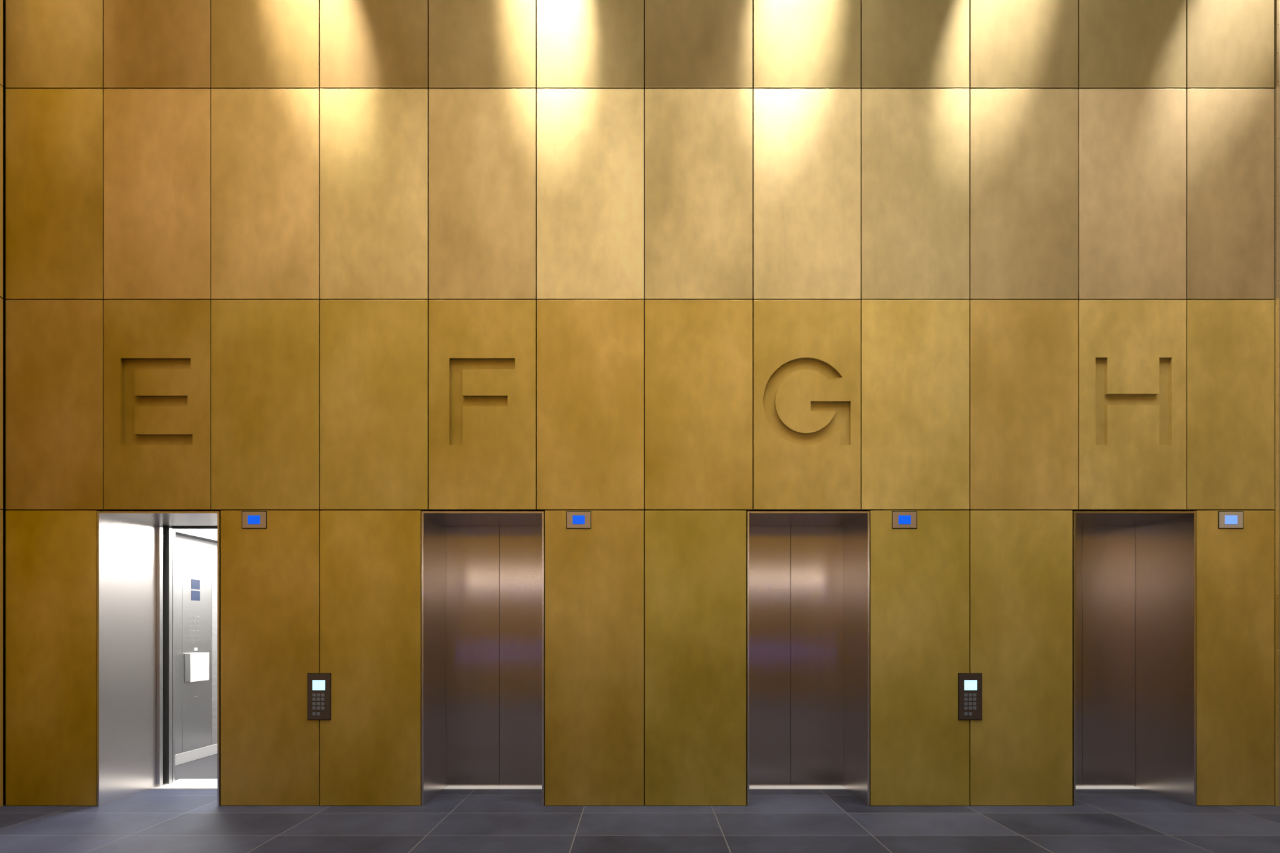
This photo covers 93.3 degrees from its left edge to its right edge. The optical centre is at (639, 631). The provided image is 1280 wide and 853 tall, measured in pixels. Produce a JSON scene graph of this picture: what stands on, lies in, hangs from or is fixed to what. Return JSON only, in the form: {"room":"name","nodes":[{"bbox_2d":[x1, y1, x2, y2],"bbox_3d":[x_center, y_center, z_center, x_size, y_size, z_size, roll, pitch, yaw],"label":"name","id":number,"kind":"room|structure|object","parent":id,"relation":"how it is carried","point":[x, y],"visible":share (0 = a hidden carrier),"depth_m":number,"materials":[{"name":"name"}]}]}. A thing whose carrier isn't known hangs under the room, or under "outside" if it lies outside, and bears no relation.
{"room":"elevator lobby","nodes":[
{"label":"elevator lobby","id":0,"kind":"room"},
{"bbox_2d":[0,0,3,806],"bbox_3d":[-5.956,-4.580,1.726,0.300,12.360,7.600,0,0,0],"label":"wall","id":1,"kind":"structure","parent":0,"point":[1,1],"depth_m":5.50,"materials":[{"name":"gold metal"}]},
{"bbox_2d":[163,753,217,784],"bbox_3d":[-4.403,1.608,7.411,2.242,0.024,2.130,0,0,0],"label":"floor","id":2,"kind":"structure","parent":0,"point":[206,767],"depth_m":7.00,"materials":[{"name":"grey"}]},
{"bbox_2d":[172,525,217,782],"bbox_3d":[-4.403,0.225,7.426,2.302,2.750,2.160,0,0,0],"label":"car","id":3,"kind":"object","parent":2,"relation":"on","point":[184,549],"visible":0.11,"depth_m":7.26,"materials":[{"name":"silver metal"}]},
{"bbox_2d":[163,525,172,783],"bbox_3d":[-5.159,0.229,6.298,0.541,2.713,0.043,0,0,0],"label":"door","id":4,"kind":"structure","parent":3,"relation":"attached to","point":[167,530],"depth_m":6.28,"materials":[{"name":"silver metal"}]},
{"bbox_2d":[182,560,209,751],"bbox_3d":[-5.486,0.305,7.516,0.075,2.310,0.440,0,0,0],"label":"panel","id":5,"kind":"object","parent":3,"relation":"attached to","point":[195,654],"depth_m":7.49,"materials":[{"name":"silver metal"}]},
{"bbox_2d":[175,531,217,543],"bbox_3d":[-4.403,-1.165,7.426,2.302,0.030,2.160,0,0,0],"label":"ceiling","id":6,"kind":"structure","parent":3,"relation":"attached to","point":[177,533],"depth_m":7.39,"materials":[{"name":"silver metal"}]},
{"bbox_2d":[175,529,217,540],"bbox_3d":[-4.403,-1.139,7.426,1.742,0.018,1.600,0,0,0],"label":"ceiling light panel","id":7,"kind":"object","parent":6,"relation":"attached to","point":[208,534],"depth_m":6.94,"materials":[{"name":"white plastic"}]},
{"bbox_2d":[175,743,217,765],"bbox_3d":[-4.403,1.533,7.427,2.240,0.126,2.098,0,0,0],"label":"baseboard","id":8,"kind":"structure","parent":3,"relation":"attached to","point":[193,755],"depth_m":7.50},
{"bbox_2d":[211,565,217,744],"bbox_3d":[-5.519,0.305,8.126,0.008,2.310,0.660,0,0,0],"label":"panel","id":9,"kind":"object","parent":3,"relation":"attached to","point":[214,568],"depth_m":7.84,"materials":[{"name":"silver metal"}]},
{"bbox_2d":[0,0,1194,804],"bbox_3d":[0.000,-4.580,5.701,12.211,12.360,0.250,0,0,0],"label":"wall","id":10,"kind":"structure","parent":0,"point":[4,85],"depth_m":5.58,"materials":[{"name":"gold metal"}]},
{"bbox_2d":[103,300,213,510],"bbox_3d":[-4.417,-2.071,5.551,0.973,1.916,0.050,0,0,0],"label":"panel","id":11,"kind":"object","parent":10,"relation":"attached to","point":[157,353],"visible":1,"depth_m":5.53,"materials":[{"name":"gold metal"}]},
{"bbox_2d":[96,511,220,806],"bbox_3d":[-4.403,0.252,5.849,1.118,2.695,0.654,0,0,0],"label":"door frame","id":12,"kind":"structure","parent":10,"relation":"in","point":[126,540],"depth_m":5.77,"materials":[{"name":"silver metal"}]},
{"bbox_2d":[156,525,163,786],"bbox_3d":[-5.179,0.229,6.200,0.541,2.713,0.043,0,0,0],"label":"door","id":13,"kind":"structure","parent":12,"relation":"attached to","point":[159,529],"depth_m":6.18,"materials":[{"name":"silver metal"}]},
{"bbox_2d":[241,511,266,528],"bbox_3d":[-3.526,-1.017,5.522,0.229,0.160,0.007,0,0,0],"label":"display screen","id":14,"kind":"object","parent":10,"relation":"attached to","point":[250,519],"visible":1,"depth_m":5.52,"materials":[{"name":"beige"}]},
{"bbox_2d":[307,673,331,719],"bbox_3d":[-2.925,0.596,5.520,0.211,0.422,0.012,0,0,0],"label":"keypad","id":15,"kind":"object","parent":10,"relation":"attached to","point":[319,684],"visible":1,"depth_m":5.51,"materials":[{"name":"grey plastic"}]},
{"bbox_2d":[428,300,536,510],"bbox_3d":[-1.443,-2.071,5.551,0.979,1.916,0.050,0,0,0],"label":"panel","id":16,"kind":"object","parent":10,"relation":"attached to","point":[482,354],"visible":1,"depth_m":5.53,"materials":[{"name":"gold metal"}]},
{"bbox_2d":[421,511,544,806],"bbox_3d":[-1.437,0.252,5.849,1.118,2.695,0.654,0,0,0],"label":"door frame","id":17,"kind":"structure","parent":10,"relation":"in","point":[434,524],"depth_m":5.74,"materials":[{"name":"silver metal"}]},
{"bbox_2d":[446,525,499,786],"bbox_3d":[-1.719,0.229,6.200,0.559,2.713,0.043,0,0,0],"label":"elevator door","id":18,"kind":"structure","parent":17,"relation":"attached to","point":[472,552],"depth_m":6.18,"materials":[{"name":"silver metal"}]},
{"bbox_2d":[499,525,541,786],"bbox_3d":[-1.156,0.229,6.200,0.559,2.713,0.043,0,0,0],"label":"elevator door","id":19,"kind":"structure","parent":17,"relation":"attached to","point":[520,546],"depth_m":6.18,"materials":[{"name":"silver metal"}]},
{"bbox_2d":[566,511,591,528],"bbox_3d":[-0.560,-1.017,5.522,0.229,0.160,0.007,0,0,0],"label":"display screen","id":20,"kind":"object","parent":10,"relation":"attached to","point":[574,519],"visible":1,"depth_m":5.52,"materials":[{"name":"beige"}]},
{"bbox_2d":[5,0,1274,805],"bbox_3d":[0.000,-4.580,5.551,11.601,12.351,0.050,0,0,0],"label":"cladding","id":21,"kind":"object","parent":10,"relation":"attached to","point":[318,173],"depth_m":5.53,"materials":[{"name":"gold metal"}]},
{"bbox_2d":[752,300,860,510],"bbox_3d":[1.529,-2.071,5.551,0.979,1.916,0.050,0,0,0],"label":"panel","id":22,"kind":"object","parent":10,"relation":"attached to","point":[806,354],"visible":1,"depth_m":5.53,"materials":[{"name":"gold metal"}]},
{"bbox_2d":[746,511,869,806],"bbox_3d":[1.540,0.252,5.849,1.118,2.695,0.654,0,0,0],"label":"door frame","id":23,"kind":"structure","parent":10,"relation":"in","point":[855,524],"depth_m":5.74,"materials":[{"name":"silver metal"}]},
{"bbox_2d":[749,525,790,786],"bbox_3d":[1.259,0.229,6.200,0.559,2.713,0.043,0,0,0],"label":"elevator door","id":24,"kind":"structure","parent":23,"relation":"attached to","point":[769,545],"depth_m":6.18,"materials":[{"name":"silver metal"}]},
{"bbox_2d":[790,525,843,786],"bbox_3d":[1.821,0.229,6.200,0.559,2.713,0.043,0,0,0],"label":"elevator door","id":25,"kind":"structure","parent":23,"relation":"attached to","point":[817,552],"depth_m":6.18,"materials":[{"name":"silver metal"}]},
{"bbox_2d":[891,511,916,528],"bbox_3d":[2.417,-1.017,5.522,0.229,0.160,0.007,0,0,0],"label":"display screen","id":26,"kind":"object","parent":10,"relation":"attached to","point":[900,519],"visible":1,"depth_m":5.52,"materials":[{"name":"beige"}]},
{"bbox_2d":[958,673,981,719],"bbox_3d":[3.011,0.596,5.520,0.211,0.422,0.012,0,0,0],"label":"keypad","id":27,"kind":"object","parent":10,"relation":"attached to","point":[969,684],"visible":1,"depth_m":5.51,"materials":[{"name":"grey plastic"}]},
{"bbox_2d":[1075,300,1186,510],"bbox_3d":[4.506,-2.071,5.551,0.979,1.916,0.050,0,0,0],"label":"panel","id":28,"kind":"object","parent":10,"relation":"attached to","point":[1132,354],"visible":1,"depth_m":5.53,"materials":[{"name":"gold metal"}]},
{"bbox_2d":[1072,511,1196,806],"bbox_3d":[4.523,0.252,5.849,1.118,2.695,0.654,0,0,0],"label":"door frame","id":29,"kind":"structure","parent":10,"relation":"in","point":[1165,541],"depth_m":5.77,"materials":[{"name":"silver metal"}]},
{"bbox_2d":[1075,525,1082,786],"bbox_3d":[4.241,0.229,6.200,0.559,2.713,0.043,0,0,0],"label":"elevator door","id":30,"kind":"structure","parent":29,"relation":"attached to","point":[1079,529],"depth_m":6.18,"materials":[{"name":"silver metal"}]},
{"bbox_2d":[1082,525,1135,786],"bbox_3d":[4.804,0.229,6.200,0.559,2.713,0.043,0,0,0],"label":"elevator door","id":31,"kind":"structure","parent":29,"relation":"attached to","point":[1109,552],"depth_m":6.18,"materials":[{"name":"silver metal"}]},
{"bbox_2d":[1218,511,1243,528],"bbox_3d":[5.400,-1.017,5.522,0.229,0.160,0.007,0,0,0],"label":"display screen","id":32,"kind":"object","parent":10,"relation":"attached to","point":[1226,519],"visible":1,"depth_m":5.52,"materials":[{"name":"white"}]},
{"bbox_2d":[1270,0,1279,806],"bbox_3d":[5.822,-4.580,5.543,0.024,12.360,0.067,0,0,0],"label":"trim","id":33,"kind":"structure","parent":10,"relation":"attached to","point":[1276,88],"depth_m":5.52,"materials":[{"name":"gold metal"}]},
{"bbox_2d":[0,789,1279,852],"bbox_3d":[1.697,1.650,1.951,15.806,0.100,8.450,0,0,0],"label":"floor","id":34,"kind":"structure","parent":0,"point":[152,820],"depth_m":5.00,"materials":[{"name":"grey tile"}]},
{"bbox_2d":[151,778,217,789],"bbox_3d":[-4.403,1.594,6.306,1.082,0.012,0.380,0,0,0],"label":"door sill","id":35,"kind":"object","parent":34,"relation":"on","point":[181,784],"depth_m":6.26,"materials":[{"name":"white"}]},
{"bbox_2d":[444,786,541,789],"bbox_3d":[-1.437,1.594,6.176,1.082,0.012,0.120,0,0,0],"label":"door sill","id":36,"kind":"object","parent":34,"relation":"on","point":[448,787],"depth_m":6.13,"materials":[{"name":"silver metal"}]},
{"bbox_2d":[749,786,845,789],"bbox_3d":[1.540,1.594,6.176,1.082,0.012,0.120,0,0,0],"label":"door sill","id":37,"kind":"object","parent":34,"relation":"on","point":[750,787],"depth_m":6.13,"materials":[{"name":"silver metal"}]},
{"bbox_2d":[1075,786,1139,789],"bbox_3d":[4.523,1.594,6.176,1.082,0.012,0.120,0,0,0],"label":"door sill","id":38,"kind":"object","parent":34,"relation":"on","point":[1077,787],"depth_m":6.13,"materials":[{"name":"silver metal"}]},
{"bbox_2d":[1279,0,1279,806],"bbox_3d":[7.668,-4.580,5.676,3.664,12.360,0.300,0,0,0],"label":"wall return","id":39,"kind":"object","parent":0,"point":[1279,0],"depth_m":5.53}
]}

